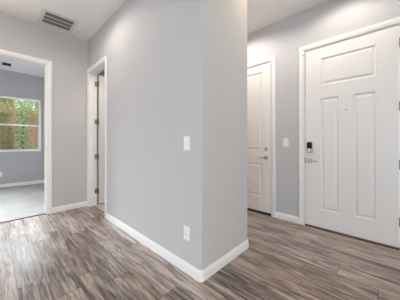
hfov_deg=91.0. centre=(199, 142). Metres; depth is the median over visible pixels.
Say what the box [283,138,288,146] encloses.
light switch
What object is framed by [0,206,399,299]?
floor
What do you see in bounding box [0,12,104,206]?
wall
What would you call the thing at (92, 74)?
door frame
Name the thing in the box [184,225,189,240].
power outlet
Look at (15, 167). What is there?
wall
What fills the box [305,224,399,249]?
threshold
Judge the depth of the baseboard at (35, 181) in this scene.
5.31 m
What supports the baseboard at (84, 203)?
attached to the wall at (68, 54)
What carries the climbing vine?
on the ground
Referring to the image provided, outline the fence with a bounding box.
[0,107,38,149]
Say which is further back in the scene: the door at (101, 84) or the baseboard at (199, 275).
the door at (101, 84)
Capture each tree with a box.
[0,98,30,109]
[27,101,38,109]
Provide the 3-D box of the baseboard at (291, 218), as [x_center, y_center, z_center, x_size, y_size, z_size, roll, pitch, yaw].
[1.304,1.124,2.957,0.348,0.092,0.014,0,0,44]
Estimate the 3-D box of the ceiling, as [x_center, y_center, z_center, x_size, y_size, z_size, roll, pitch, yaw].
[-1.295,-1.940,0.541,12.022,0.120,7.397,0,0,44]
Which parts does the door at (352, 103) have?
panel, panel, panel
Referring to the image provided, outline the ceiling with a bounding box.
[0,0,326,76]
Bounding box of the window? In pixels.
[0,96,40,151]
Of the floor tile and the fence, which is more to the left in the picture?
the fence
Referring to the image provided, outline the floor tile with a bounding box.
[94,202,104,211]
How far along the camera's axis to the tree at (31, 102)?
8.90 m
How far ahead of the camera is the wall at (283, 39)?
2.90 m
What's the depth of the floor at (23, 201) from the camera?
3.86 m
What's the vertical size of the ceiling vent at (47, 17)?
0.010 m
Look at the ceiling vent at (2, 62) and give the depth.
4.71 m
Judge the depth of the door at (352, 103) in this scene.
2.41 m
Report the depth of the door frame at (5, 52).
3.22 m
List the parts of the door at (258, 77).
panel, panel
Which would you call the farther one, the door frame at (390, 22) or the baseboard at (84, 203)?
the baseboard at (84, 203)
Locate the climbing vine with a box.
[0,102,12,149]
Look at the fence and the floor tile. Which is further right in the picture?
the floor tile
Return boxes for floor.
[0,183,44,222]
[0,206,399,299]
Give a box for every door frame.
[0,49,51,213]
[87,55,106,218]
[247,55,275,216]
[299,17,399,247]
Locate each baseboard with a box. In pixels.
[0,179,44,187]
[52,201,86,212]
[106,213,248,281]
[275,212,298,223]
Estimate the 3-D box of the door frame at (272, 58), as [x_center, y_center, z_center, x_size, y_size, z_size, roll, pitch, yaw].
[0.842,-0.097,3.498,1.073,2.533,0.168,0,0,44]
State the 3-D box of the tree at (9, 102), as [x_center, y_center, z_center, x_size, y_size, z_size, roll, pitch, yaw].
[-7.806,-0.458,7.617,1.074,3.059,2.009,0,0,44]
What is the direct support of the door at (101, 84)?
in the wall at (177, 69)
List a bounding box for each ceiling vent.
[1,61,11,66]
[38,9,77,32]
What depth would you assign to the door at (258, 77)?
3.28 m
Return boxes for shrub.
[13,100,30,148]
[32,103,38,148]
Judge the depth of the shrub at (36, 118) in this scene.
7.24 m
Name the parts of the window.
sash, sash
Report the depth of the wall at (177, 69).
1.99 m
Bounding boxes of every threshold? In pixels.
[247,209,270,215]
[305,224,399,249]
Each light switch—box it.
[184,136,189,149]
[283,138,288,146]
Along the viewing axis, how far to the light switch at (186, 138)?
1.76 m
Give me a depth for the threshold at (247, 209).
3.27 m
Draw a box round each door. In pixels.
[95,75,104,202]
[247,62,270,214]
[305,25,399,247]
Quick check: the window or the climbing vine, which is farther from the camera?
the climbing vine
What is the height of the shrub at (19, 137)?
2.607 m
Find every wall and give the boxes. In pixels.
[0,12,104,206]
[0,69,44,183]
[88,0,246,269]
[247,0,399,216]

